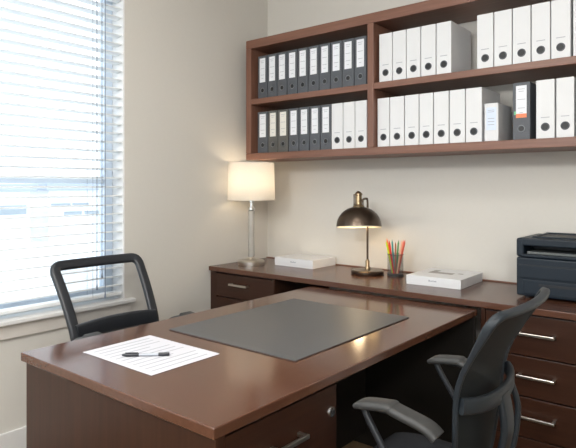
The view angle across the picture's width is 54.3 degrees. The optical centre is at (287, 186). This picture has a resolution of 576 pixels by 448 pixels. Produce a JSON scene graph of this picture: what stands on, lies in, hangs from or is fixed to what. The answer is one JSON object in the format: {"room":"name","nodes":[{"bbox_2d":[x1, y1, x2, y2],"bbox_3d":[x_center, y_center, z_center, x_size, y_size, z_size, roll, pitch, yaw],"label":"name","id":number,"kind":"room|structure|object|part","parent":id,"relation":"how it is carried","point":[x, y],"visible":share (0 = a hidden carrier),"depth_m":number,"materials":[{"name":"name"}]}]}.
{"room":"office","nodes":[
{"label":"office","id":0,"kind":"room"},
{"bbox_2d":[0,0,267,433],"bbox_3d":[-1.580,-0.085,2.411,0.160,2.750,4.330,0,0,39],"label":"wall","id":1,"kind":"structure","parent":0,"point":[185,60],"depth_m":3.42,"materials":[{"name":"paint"}]},
{"bbox_2d":[0,426,25,447],"bbox_3d":[-1.703,1.215,2.124,0.014,0.150,3.730,0,0,39],"label":"baseboard","id":2,"kind":"structure","parent":1,"relation":"attached to","point":[16,438],"depth_m":2.63,"materials":[{"name":"white paint"}]},
{"bbox_2d":[0,0,135,340],"bbox_3d":[-1.438,-0.211,2.557,0.195,1.837,1.635,0,0,39],"label":"window","id":3,"kind":"structure","parent":1,"relation":"in","point":[19,324],"depth_m":3.11,"materials":[{"name":"white paint"}]},
{"bbox_3d":[-1.489,-0.038,2.598,0.050,0.040,1.409,0,0,39],"label":"meeting rail","id":4,"kind":"part","parent":3,"relation":"part of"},
{"bbox_2d":[0,0,121,315],"bbox_3d":[-1.414,-0.260,2.537,0.075,1.716,1.513,0,0,39],"label":"blind","id":5,"kind":"object","parent":3,"relation":"attached to","point":[105,6],"visible":0.99,"depth_m":2.85,"materials":[{"name":"white plastic"}]},
{"bbox_3d":[-1.416,0.586,2.539,0.056,0.020,1.513,0,0,39],"label":"rail","id":6,"kind":"part","parent":5,"relation":"part of","materials":[{"name":"white plastic"}]},
{"bbox_3d":[-1.013,-0.261,2.978,0.011,1.618,0.011,0,0,17],"label":"pull cord","id":7,"kind":"part","parent":5,"relation":"part of","materials":[{"name":"white fabric"}]},
{"bbox_3d":[-0.982,-0.236,3.016,0.011,1.668,0.011,0,0,17],"label":"pull cord","id":8,"kind":"part","parent":5,"relation":"part of","materials":[{"name":"white fabric"}]},
{"bbox_3d":[-1.438,0.629,2.557,0.195,0.022,1.635,0,0,39],"label":"sill","id":9,"kind":"part","parent":3,"relation":"part of","materials":[{"name":"white paint"}]},
{"bbox_2d":[342,440,372,447],"bbox_3d":[0.289,1.340,0.882,4.990,0.100,4.650,0,0,39],"label":"floor","id":10,"kind":"structure","parent":0,"point":[354,444],"depth_m":2.80,"materials":[{"name":"carpet"}]},
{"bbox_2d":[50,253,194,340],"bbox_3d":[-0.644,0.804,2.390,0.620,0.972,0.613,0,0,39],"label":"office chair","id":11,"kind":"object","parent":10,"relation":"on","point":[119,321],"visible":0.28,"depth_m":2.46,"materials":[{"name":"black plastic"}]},
{"bbox_2d":[21,286,476,447],"bbox_3d":[-0.009,0.915,2.150,0.939,0.750,1.584,0,0,39],"label":"desk","id":12,"kind":"object","parent":10,"relation":"on","point":[236,397],"visible":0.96,"depth_m":1.69,"materials":[{"name":"brown wood"}]},
{"bbox_3d":[-0.500,0.929,1.562,0.895,0.722,0.028,0,0,39],"label":"panel","id":13,"kind":"part","parent":12,"relation":"part of","materials":[{"name":"brown wood"}]},
{"bbox_3d":[-0.009,0.704,1.477,0.019,0.252,0.454,0,0,39],"label":"drawer","id":14,"kind":"part","parent":12,"relation":"part of","materials":[{"name":"brown wood"}]},
{"bbox_2d":[169,298,408,361],"bbox_3d":[0.025,0.538,2.217,0.610,0.004,0.752,0,0,39],"label":"desk pad","id":15,"kind":"object","parent":12,"relation":"on","point":[293,329],"visible":1,"depth_m":2.16,"materials":[{"name":"grey leather"}]},
{"bbox_3d":[0.006,0.662,1.453,0.034,0.012,0.125,0,0,39],"label":"handle","id":16,"kind":"part","parent":12,"relation":"part of","materials":[{"name":"silver metal"}]},
{"bbox_3d":[-0.099,0.899,2.231,0.020,0.662,1.516,0,0,39],"label":"modesty panel","id":17,"kind":"part","parent":12,"relation":"part of","materials":[{"name":"laminate"}]},
{"bbox_3d":[0.480,0.929,2.751,0.889,0.722,0.022,0,0,39],"label":"panel","id":18,"kind":"part","parent":12,"relation":"part of","materials":[{"name":"laminate"}]},
{"bbox_3d":[-0.446,0.539,1.825,0.360,0.001,0.268,0,0,39],"label":"paper sheet","id":19,"kind":"object","parent":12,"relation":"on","visible":0},
{"bbox_2d":[84,335,217,375],"bbox_3d":[-0.445,0.539,1.822,0.360,0.001,0.268,0,0,39],"label":"paper sheet","id":20,"kind":"object","parent":19,"relation":"on","point":[180,354],"visible":0.93,"depth_m":1.80,"materials":[{"name":"white paper"}]},
{"bbox_2d":[122,352,169,356],"bbox_3d":[-0.452,0.531,1.783,0.149,0.014,0.012,0,0,-4],"label":"marker pen","id":21,"kind":"object","parent":20,"relation":"on","point":[127,354],"visible":1,"depth_m":1.78,"materials":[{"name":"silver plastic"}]},
{"bbox_2d":[211,271,328,308],"bbox_3d":[-0.125,0.912,3.630,0.541,0.756,0.589,0,0,39],"label":"base cabinet","id":22,"kind":"object","parent":10,"relation":"on","point":[226,288],"visible":0.23,"depth_m":3.43,"materials":[{"name":"brown wood"}]},
{"bbox_3d":[-0.118,0.775,3.594,0.478,0.164,0.475,0,0,39],"label":"drawer","id":23,"kind":"part","parent":22,"relation":"part of","materials":[{"name":"brown wood"}]},
{"bbox_3d":[-0.300,0.600,3.414,0.150,0.012,0.034,0,0,39],"label":"handle","id":24,"kind":"part","parent":22,"relation":"part of","materials":[{"name":"silver metal"}]},
{"bbox_3d":[-0.118,0.616,3.594,0.478,0.142,0.475,0,0,39],"label":"drawer","id":25,"kind":"part","parent":22,"relation":"part of","materials":[{"name":"brown wood"}]},
{"bbox_2d":[209,257,575,320],"bbox_3d":[0.550,0.516,3.093,2.267,0.034,0.570,0,0,39],"label":"countertop","id":26,"kind":"structure","parent":22,"relation":"on","point":[483,294],"depth_m":2.85,"materials":[{"name":"brown wood"}]},
{"bbox_2d":[227,162,274,265],"bbox_3d":[-0.239,0.174,3.660,0.314,0.663,0.314,0,0,39],"label":"table lamp","id":27,"kind":"object","parent":26,"relation":"on","point":[251,182],"visible":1,"depth_m":3.54,"materials":[{"name":"white fabric"}]},
{"bbox_3d":[-0.239,0.084,3.660,0.314,0.004,0.314,0,0,36],"label":"shade trim","id":28,"kind":"part","parent":27,"relation":"part of","materials":[{"name":"beige fabric"}]},
{"bbox_3d":[-0.239,-0.036,3.660,0.310,0.240,0.310,0,0,39],"label":"lamp shade","id":29,"kind":"part","parent":27,"relation":"part of","materials":[{"name":"fabric"}]},
{"bbox_3d":[-0.239,0.305,3.660,0.042,0.300,0.042,0,0,39],"label":"stem","id":30,"kind":"part","parent":27,"relation":"part of","materials":[{"name":"metal"}]},
{"bbox_2d":[275,253,335,268],"bbox_3d":[0.111,0.479,3.638,0.308,0.052,0.249,0,0,39],"label":"carton","id":31,"kind":"object","parent":26,"relation":"on","point":[308,261],"visible":1,"depth_m":3.56,"materials":[{"name":"grey cardboard"}]},
{"bbox_2d":[275,263,334,268],"bbox_3d":[0.112,0.497,3.638,0.306,0.016,0.246,0,0,39],"label":"tray","id":32,"kind":"object","parent":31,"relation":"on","point":[300,265],"depth_m":3.52,"materials":[{"name":"white plastic"}]},
{"bbox_2d":[336,191,383,276],"bbox_3d":[0.412,0.264,3.260,0.264,0.482,0.263,0,0,39],"label":"desk lamp","id":33,"kind":"object","parent":26,"relation":"on","point":[357,216],"visible":1,"depth_m":3.19,"materials":[{"name":"brown metal"}]},
{"bbox_2d":[353,191,363,206],"bbox_3d":[0.412,0.073,3.273,0.068,0.098,0.068,0,0,39],"label":"socket","id":34,"kind":"object","parent":33,"relation":"attached to","point":[358,201],"depth_m":3.26,"materials":[{"name":"gold metal"}]},
{"bbox_3d":[0.412,0.179,3.260,0.262,0.132,0.261,0,0,39],"label":"lamp shade","id":35,"kind":"part","parent":33,"relation":"part of","materials":[{"name":"brown metal"}]},
{"bbox_3d":[0.726,0.502,3.309,2.267,0.006,0.013,0,0,39],"label":"backsplash strip","id":36,"kind":"part","parent":26,"relation":"part of","materials":[{"name":"brown wood"}]},
{"bbox_2d":[387,253,403,276],"bbox_3d":[0.610,0.442,3.190,0.094,0.126,0.094,0,0,39],"label":"pencil cup","id":37,"kind":"object","parent":26,"relation":"on","point":[388,274],"visible":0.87,"depth_m":3.16,"materials":[{"name":"metal"}]},
{"bbox_2d":[386,242,392,272],"bbox_3d":[0.578,0.398,3.190,0.044,0.185,0.010,0,0,0],"label":"pencil","id":38,"kind":"object","parent":37,"relation":"in","point":[386,242],"visible":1,"depth_m":3.19,"materials":[{"name":"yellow wood"}]},
{"bbox_2d":[389,241,394,273],"bbox_3d":[0.585,0.394,3.169,0.046,0.193,0.010,0,0,-40],"label":"pencil","id":39,"kind":"object","parent":37,"relation":"in","point":[389,241],"visible":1,"depth_m":3.17,"materials":[{"name":"brown wood"}]},
{"bbox_2d":[391,241,394,271],"bbox_3d":[0.604,0.396,3.222,0.010,0.189,0.045,0,0,-10],"label":"pencil","id":40,"kind":"object","parent":37,"relation":"in","point":[392,241],"visible":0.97,"depth_m":3.22,"materials":[{"name":"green wood"}]},
{"bbox_2d":[395,242,395,273],"bbox_3d":[0.605,0.398,3.158,0.010,0.185,0.044,0,0,10],"label":"pencil","id":41,"kind":"object","parent":37,"relation":"in","point":[395,242],"visible":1,"depth_m":3.15,"materials":[{"name":"brown wood"}]},
{"bbox_2d":[396,240,398,271],"bbox_3d":[0.626,0.398,3.218,0.010,0.185,0.044,0,0,30],"label":"pencil","id":42,"kind":"object","parent":37,"relation":"in","point":[398,240],"visible":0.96,"depth_m":3.22,"materials":[{"name":"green wood"}]},
{"bbox_2d":[396,241,401,273],"bbox_3d":[0.627,0.392,3.161,0.010,0.197,0.047,0,0,-30],"label":"pencil","id":43,"kind":"object","parent":37,"relation":"in","point":[401,241],"visible":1,"depth_m":3.16,"materials":[{"name":"brown wood"}]},
{"bbox_2d":[398,241,404,272],"bbox_3d":[0.641,0.394,3.179,0.046,0.193,0.010,0,0,20],"label":"pencil","id":44,"kind":"object","parent":37,"relation":"in","point":[404,241],"visible":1,"depth_m":3.17,"materials":[{"name":"red wood"}]},
{"bbox_2d":[406,268,482,289],"bbox_3d":[0.830,0.481,2.971,0.291,0.048,0.321,0,0,38],"label":"carton","id":45,"kind":"object","parent":26,"relation":"on","point":[434,277],"visible":1,"depth_m":2.89,"materials":[{"name":"grey cardboard"}]},
{"bbox_2d":[406,279,481,289],"bbox_3d":[0.830,0.498,2.971,0.289,0.014,0.318,0,0,38],"label":"tray","id":46,"kind":"object","parent":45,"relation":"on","point":[425,282],"depth_m":2.84,"materials":[{"name":"white plastic"}]},
{"bbox_2d":[429,270,462,274],"bbox_3d":[0.851,0.458,2.996,0.173,0.002,0.105,0,0,38],"label":"print","id":47,"kind":"object","parent":45,"relation":"on","point":[443,272],"depth_m":3.00},
{"bbox_2d":[517,232,575,300],"bbox_3d":[1.304,0.364,2.575,0.400,0.282,0.334,0,0,39],"label":"printer","id":48,"kind":"object","parent":26,"relation":"on","point":[548,259],"visible":0.99,"depth_m":2.51,"materials":[{"name":"plastic"}]},
{"bbox_3d":[1.201,0.451,2.449,0.340,0.063,0.010,0,0,39],"label":"paper drawer","id":49,"kind":"part","parent":48,"relation":"part of","materials":[{"name":"plastic"}]},
{"bbox_2d":[527,249,575,256],"bbox_3d":[1.253,0.299,2.513,0.310,0.012,0.143,0,0,39],"label":"tray","id":50,"kind":"object","parent":48,"relation":"on","point":[530,252],"depth_m":2.52,"materials":[{"name":"grey plastic"}]},
{"bbox_3d":[1.324,0.232,2.572,0.295,0.004,0.213,0,0,39],"label":"scanner glass","id":51,"kind":"part","parent":48,"relation":"part of","materials":[{"name":"glass"}]},
{"bbox_2d":[353,287,549,447],"bbox_3d":[0.342,0.787,1.626,0.724,1.006,0.613,0,0,38],"label":"office chair","id":52,"kind":"object","parent":10,"relation":"on","point":[480,396],"visible":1,"depth_m":1.43,"materials":[{"name":"fabric"}]},
{"bbox_3d":[0.283,0.719,1.424,0.193,0.329,0.083,0,0,38],"label":"armrest","id":53,"kind":"part","parent":52,"relation":"part of","materials":[{"name":"black plastic"}]},
{"bbox_3d":[0.365,0.826,1.620,0.368,0.078,0.450,0,0,38],"label":"seat","id":54,"kind":"part","parent":52,"relation":"part of","materials":[{"name":"fabric"}]},
{"bbox_3d":[0.533,0.719,1.750,0.193,0.330,0.083,0,0,38],"label":"armrest","id":55,"kind":"part","parent":52,"relation":"part of","materials":[{"name":"black plastic"}]},
{"bbox_3d":[0.562,0.526,1.469,0.158,0.462,0.452,0,0,38],"label":"panel","id":56,"kind":"part","parent":52,"relation":"part of","materials":[{"name":"grey fabric"}]},
{"bbox_3d":[0.565,0.524,1.466,0.177,0.482,0.466,0,0,38],"label":"backrest frame","id":57,"kind":"part","parent":52,"relation":"part of","materials":[{"name":"plastic"}]},
{"bbox_2d":[481,308,575,447],"bbox_3d":[1.211,0.912,2.536,0.498,0.756,0.589,0,0,39],"label":"base cabinet","id":58,"kind":"object","parent":10,"relation":"on","point":[542,356],"visible":0.63,"depth_m":2.32,"materials":[{"name":"brown wood"}]},
{"bbox_3d":[1.204,1.144,2.512,0.470,0.166,0.475,0,0,39],"label":"drawer","id":59,"kind":"part","parent":58,"relation":"part of","materials":[{"name":"brown wood"}]},
{"bbox_3d":[1.204,0.626,2.512,0.470,0.170,0.475,0,0,39],"label":"drawer","id":60,"kind":"part","parent":58,"relation":"part of","materials":[{"name":"brown wood"}]},
{"bbox_3d":[1.027,0.794,2.328,0.150,0.012,0.034,0,0,39],"label":"handle","id":61,"kind":"part","parent":58,"relation":"part of","materials":[{"name":"silver metal"}]},
{"bbox_3d":[1.204,0.972,2.512,0.470,0.166,0.475,0,0,39],"label":"drawer","id":62,"kind":"part","parent":58,"relation":"part of","materials":[{"name":"brown wood"}]},
{"bbox_3d":[1.027,0.616,2.328,0.150,0.012,0.034,0,0,39],"label":"handle","id":63,"kind":"part","parent":58,"relation":"part of","materials":[{"name":"silver metal"}]},
{"bbox_3d":[1.027,0.965,2.328,0.150,0.012,0.034,0,0,39],"label":"handle","id":64,"kind":"part","parent":58,"relation":"part of","materials":[{"name":"silver metal"}]},
{"bbox_3d":[1.204,0.800,2.512,0.470,0.166,0.475,0,0,39],"label":"drawer","id":65,"kind":"part","parent":58,"relation":"part of","materials":[{"name":"brown wood"}]},
{"bbox_2d":[268,0,575,339],"bbox_3d":[1.711,-0.085,2.619,4.990,2.750,0.160,0,0,39],"label":"wall","id":66,"kind":"structure","parent":0,"point":[453,212],"depth_m":3.29,"materials":[{"name":"paint"}]},
{"bbox_2d":[246,0,575,161],"bbox_3d":[0.688,-0.572,3.138,2.230,0.787,0.328,0,0,39],"label":"wall shelf","id":67,"kind":"object","parent":66,"relation":"attached to","point":[371,25],"visible":0.85,"depth_m":3.11,"materials":[{"name":"brown wood"}]},
{"bbox_2d":[258,55,267,97],"bbox_3d":[-0.084,-0.717,3.772,0.078,0.280,0.268,0,0,39],"label":"ring binder","id":68,"kind":"object","parent":67,"relation":"on","point":[262,60],"visible":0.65,"depth_m":3.67,"materials":[{"name":"cardboard"}]},
{"bbox_2d":[258,111,267,152],"bbox_3d":[-0.083,-0.356,3.772,0.087,0.270,0.268,0,0,39],"label":"ring binder","id":69,"kind":"object","parent":67,"relation":"on","point":[262,116],"visible":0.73,"depth_m":3.67,"materials":[{"name":"plastic"}]},
{"bbox_3d":[-0.157,-0.565,3.830,0.045,0.688,0.328,0,0,39],"label":"panel","id":70,"kind":"part","parent":67,"relation":"part of","materials":[{"name":"brown wood"}]},
{"bbox_2d":[268,53,276,96],"bbox_3d":[-0.019,-0.717,3.720,0.078,0.280,0.268,0,0,39],"label":"ring binder","id":71,"kind":"object","parent":67,"relation":"on","point":[272,58],"visible":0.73,"depth_m":3.62,"materials":[{"name":"cardboard"}]},
{"bbox_2d":[268,110,277,151],"bbox_3d":[-0.014,-0.356,3.716,0.078,0.270,0.268,0,0,39],"label":"ring binder","id":72,"kind":"object","parent":67,"relation":"on","point":[272,115],"visible":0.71,"depth_m":3.61,"materials":[{"name":"paper"}]},
{"bbox_2d":[277,51,286,95],"bbox_3d":[0.045,-0.717,3.667,0.078,0.280,0.268,0,0,39],"label":"ring binder","id":73,"kind":"object","parent":67,"relation":"on","point":[282,56],"visible":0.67,"depth_m":3.56,"materials":[{"name":"cardboard"}]},
{"bbox_2d":[278,109,288,151],"bbox_3d":[0.052,-0.356,3.662,0.082,0.270,0.268,0,0,39],"label":"ring binder","id":74,"kind":"object","parent":67,"relation":"on","point":[283,115],"visible":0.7,"depth_m":3.56,"materials":[{"name":"paper"}]},
{"bbox_2d":[287,49,297,94],"bbox_3d":[0.109,-0.717,3.615,0.078,0.280,0.268,0,0,39],"label":"ring binder","id":75,"kind":"object","parent":67,"relation":"on","point":[292,55],"visible":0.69,"depth_m":3.51,"materials":[{"name":"cardboard"}]},
{"bbox_2d":[289,108,298,150],"bbox_3d":[0.118,-0.356,3.607,0.078,0.270,0.268,0,0,39],"label":"ring binder","id":76,"kind":"object","parent":67,"relation":"on","point":[294,112],"visible":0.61,"depth_m":3.50,"materials":[{"name":"paper"}]},
{"bbox_2d":[298,47,307,92],"bbox_3d":[0.173,-0.717,3.562,0.078,0.280,0.268,0,0,39],"label":"ring binder","id":77,"kind":"object","parent":67,"relation":"on","point":[303,52],"visible":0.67,"depth_m":3.46,"materials":[{"name":"cardboard"}]},
{"bbox_2d":[299,107,309,150],"bbox_3d":[0.182,-0.356,3.555,0.077,0.270,0.268,0,0,39],"label":"ring binder","id":78,"kind":"object","parent":67,"relation":"on","point":[304,112],"visible":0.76,"depth_m":3.45,"materials":[{"name":"paper"}]},
{"bbox_2d":[308,45,318,91],"bbox_3d":[0.238,-0.717,3.509,0.078,0.280,0.268,0,0,39],"label":"ring binder","id":79,"kind":"object","parent":67,"relation":"on","point":[313,51],"visible":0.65,"depth_m":3.41,"materials":[{"name":"cardboard"}]},
{"bbox_2d":[310,105,320,149],"bbox_3d":[0.245,-0.356,3.503,0.076,0.270,0.268,0,0,39],"label":"ring binder","id":80,"kind":"object","parent":67,"relation":"on","point":[315,111],"visible":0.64,"depth_m":3.40,"materials":[{"name":"paper"}]},
{"bbox_2d":[319,43,330,89],"bbox_3d":[0.302,-0.717,3.457,0.078,0.280,0.268,0,0,39],"label":"ring binder","id":81,"kind":"object","parent":67,"relation":"on","point":[324,49],"visible":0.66,"depth_m":3.35,"materials":[{"name":"cardboard"}]},
{"bbox_2d":[321,104,331,149],"bbox_3d":[0.308,-0.356,3.452,0.076,0.270,0.268,0,0,39],"label":"ring binder","id":82,"kind":"object","parent":67,"relation":"on","point":[326,110],"visible":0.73,"depth_m":3.35,"materials":[{"name":"plastic"}]},
{"bbox_2d":[331,40,341,88],"bbox_3d":[0.366,-0.717,3.404,0.078,0.280,0.268,0,0,39],"label":"ring binder","id":83,"kind":"object","parent":67,"relation":"on","point":[336,47],"visible":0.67,"depth_m":3.30,"materials":[{"name":"cardboard"}]},
{"bbox_2d":[332,103,342,148],"bbox_3d":[0.371,-0.356,3.400,0.078,0.270,0.268,0,0,39],"label":"ring binder","id":84,"kind":"object","parent":67,"relation":"on","point":[337,109],"visible":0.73,"depth_m":3.30,"materials":[{"name":"paper"}]},
{"bbox_2d":[342,38,354,86],"bbox_3d":[0.431,-0.717,3.352,0.078,0.280,0.268,0,0,39],"label":"ring binder","id":85,"kind":"object","parent":67,"relation":"on","point":[348,45],"visible":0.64,"depth_m":3.25,"materials":[{"name":"cardboard"}]},
{"bbox_2d":[343,101,354,148],"bbox_3d":[0.435,-0.356,3.347,0.077,0.270,0.268,0,0,39],"label":"ring binder","id":86,"kind":"object","parent":67,"relation":"on","point":[348,107],"visible":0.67,"depth_m":3.24,"materials":[{"name":"paper"}]},
{"bbox_2d":[355,36,366,84],"bbox_3d":[0.495,-0.717,3.299,0.078,0.280,0.268,0,0,39],"label":"ring binder","id":87,"kind":"object","parent":67,"relation":"on","point":[360,42],"visible":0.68,"depth_m":3.19,"materials":[{"name":"cardboard"}]},
{"bbox_2d":[355,100,366,147],"bbox_3d":[0.498,-0.356,3.296,0.075,0.270,0.268,0,0,39],"label":"ring binder","id":88,"kind":"object","parent":67,"relation":"on","point":[360,106],"visible":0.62,"depth_m":3.19,"materials":[{"name":"cardboard"}]},
{"bbox_3d":[0.560,-0.565,3.243,0.039,0.688,0.328,0,0,39],"label":"divider panel","id":89,"kind":"part","parent":67,"relation":"part of","materials":[{"name":"brown wood"}]},
{"bbox_2d":[378,98,389,146],"bbox_3d":[0.610,-0.356,3.204,0.073,0.270,0.268,0,0,39],"label":"ring binder","id":90,"kind":"object","parent":67,"relation":"on","point":[383,103],"visible":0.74,"depth_m":3.10,"materials":[{"name":"cardboard"}]},
{"bbox_2d":[379,32,392,81],"bbox_3d":[0.621,-0.712,3.196,0.079,0.270,0.268,0,0,39],"label":"ring binder","id":91,"kind":"object","parent":67,"relation":"on","point":[385,40],"visible":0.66,"depth_m":3.09,"materials":[{"name":"cardboard"}]},
{"bbox_2d":[390,96,404,145],"bbox_3d":[0.675,-0.356,3.151,0.084,0.270,0.268,0,0,39],"label":"ring binder","id":92,"kind":"object","parent":67,"relation":"on","point":[397,104],"visible":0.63,"depth_m":3.05,"materials":[{"name":"cardboard"}]},
{"bbox_2d":[393,30,406,79],"bbox_3d":[0.685,-0.712,3.143,0.079,0.270,0.268,0,0,39],"label":"ring binder","id":93,"kind":"object","parent":67,"relation":"on","point":[399,37],"visible":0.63,"depth_m":3.04,"materials":[{"name":"paper"}]},
{"bbox_2d":[405,94,419,144],"bbox_3d":[0.742,-0.356,3.096,0.080,0.270,0.268,0,0,39],"label":"ring binder","id":94,"kind":"object","parent":67,"relation":"on","point":[412,102],"visible":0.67,"depth_m":2.99,"materials":[{"name":"cardboard"}]},
{"bbox_2d":[407,27,420,77],"bbox_3d":[0.750,-0.712,3.090,0.079,0.270,0.268,0,0,39],"label":"ring binder","id":95,"kind":"object","parent":67,"relation":"on","point":[413,34],"visible":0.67,"depth_m":2.98,"materials":[{"name":"paper"}]},
{"bbox_2d":[420,93,433,144],"bbox_3d":[0.807,-0.356,3.043,0.076,0.270,0.268,0,0,39],"label":"ring binder","id":96,"kind":"object","parent":67,"relation":"on","point":[426,99],"visible":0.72,"depth_m":2.94,"materials":[{"name":"cardboard"}]},
{"bbox_2d":[421,24,436,75],"bbox_3d":[0.816,-0.712,3.036,0.081,0.270,0.268,0,0,39],"label":"ring binder","id":97,"kind":"object","parent":67,"relation":"on","point":[428,32],"visible":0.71,"depth_m":2.93,"materials":[{"name":"cardboard"}]},
{"bbox_2d":[434,91,449,143],"bbox_3d":[0.871,-0.356,2.991,0.080,0.270,0.268,0,0,39],"label":"ring binder","id":98,"kind":"object","parent":67,"relation":"on","point":[441,99],"visible":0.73,"depth_m":2.88,"materials":[{"name":"cardboard"}]},
{"bbox_2d":[437,21,470,73],"bbox_3d":[0.882,-0.712,2.982,0.079,0.270,0.268,0,0,39],"label":"ring binder","id":99,"kind":"object","parent":67,"relation":"on","point":[453,40],"visible":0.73,"depth_m":2.90,"materials":[{"name":"cardboard"}]},
{"bbox_2d":[450,89,465,142],"bbox_3d":[0.937,-0.356,2.937,0.080,0.270,0.268,0,0,39],"label":"ring binder","id":100,"kind":"object","parent":67,"relation":"on","point":[457,97],"visible":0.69,"depth_m":2.83,"materials":[{"name":"paper"}]},
{"bbox_2d":[466,87,499,141],"bbox_3d":[1.003,-0.356,2.883,0.080,0.270,0.268,0,0,39],"label":"ring binder","id":101,"kind":"object","parent":67,"relation":"on","point":[476,98],"visible":0.76,"depth_m":2.79,"materials":[{"name":"cardboard"}]},
{"bbox_2d":[477,13,493,68],"bbox_3d":[1.047,-0.712,2.847,0.079,0.270,0.268,0,0,39],"label":"ring binder","id":102,"kind":"object","parent":67,"relation":"on","point":[485,22],"visible":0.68,"depth_m":2.74,"materials":[{"name":"cardboard"}]},
{"bbox_2d":[485,103,511,140],"bbox_3d":[1.050,-0.315,2.803,0.067,0.186,0.201,0,0,39],"label":"box","id":103,"kind":"object","parent":67,"relation":"on","point":[498,116],"visible":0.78,"depth_m":2.73,"materials":[{"name":"grey cardboard"}]},
{"bbox_2d":[494,9,512,66],"bbox_3d":[1.113,-0.712,2.793,0.082,0.270,0.268,0,0,39],"label":"ring binder","id":104,"kind":"object","parent":67,"relation":"on","point":[503,20],"visible":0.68,"depth_m":2.69,"materials":[{"name":"cardboard"}]},
{"bbox_2d":[513,5,531,63],"bbox_3d":[1.179,-0.712,2.738,0.080,0.270,0.268,0,0,39],"label":"ring binder","id":105,"kind":"object","parent":67,"relation":"on","point":[522,16],"visible":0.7,"depth_m":2.63,"materials":[{"name":"paper"}]},
{"bbox_2d":[513,81,535,139],"bbox_3d":[1.179,-0.356,2.739,0.078,0.270,0.268,0,0,39],"label":"ring binder","id":106,"kind":"object","parent":67,"relation":"on","point":[524,93],"visible":0.79,"depth_m":2.64,"materials":[{"name":"cardboard"}]},
{"bbox_2d":[532,1,550,60],"bbox_3d":[1.245,-0.712,2.684,0.080,0.270,0.268,0,0,39],"label":"ring binder","id":107,"kind":"object","parent":67,"relation":"on","point":[541,12],"visible":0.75,"depth_m":2.58,"materials":[{"name":"paper"}]},
{"bbox_2d":[536,79,555,138],"bbox_3d":[1.260,-0.356,2.672,0.079,0.270,0.268,0,0,39],"label":"ring binder","id":108,"kind":"object","parent":67,"relation":"on","point":[545,89],"visible":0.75,"depth_m":2.57,"materials":[{"name":"cardboard"}]},
{"bbox_2d":[551,0,572,58],"bbox_3d":[1.311,-0.712,2.630,0.080,0.270,0.268,0,0,39],"label":"ring binder","id":109,"kind":"object","parent":67,"relation":"on","point":[561,10],"visible":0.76,"depth_m":2.53,"materials":[{"name":"cardboard"}]},
{"bbox_2d":[556,76,575,137],"bbox_3d":[1.325,-0.356,2.619,0.073,0.270,0.268,0,0,39],"label":"ring binder","id":110,"kind":"object","parent":67,"relation":"on","point":[566,86],"visible":0.91,"depth_m":2.52,"materials":[{"name":"cardboard"}]},
{"bbox_2d":[573,0,575,55],"bbox_3d":[1.383,-0.712,2.571,0.084,0.270,0.268,0,0,39],"label":"ring binder","id":111,"kind":"object","parent":67,"relation":"on","point":[574,1],"visible":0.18,"depth_m":2.49,"materials":[{"name":"cardboard"}]},
{"label":"outside","id":112,"kind":"structure","parent":0,"visible":0},
{"bbox_2d":[0,238,98,301],"bbox_3d":[0.000,4.890,0.000,280.000,0.200,320.000,0,0,39],"label":"ground","id":113,"kind":"structure","parent":112,"point":[5,265],"depth_m":32.60,"materials":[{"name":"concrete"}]},
{"bbox_2d":[0,184,36,250],"bbox_3d":[-27.960,2.290,41.623,10.800,5.000,13.800,0,0,39],"label":"building","id":114,"kind":"structure","parent":113,"relation":"on","point":[4,192],"depth_m":42.56,"materials":[{"name":"white"}]},
{"bbox_2d":[30,183,98,241],"bbox_3d":[-20.225,2.240,57.389,10.800,5.100,14.800,0,0,39],"label":"building","id":115,"kind":"structure","parent":113,"relation":"on","point":[47,231],"depth_m":50.22,"materials":[{"name":"white"}]}
]}

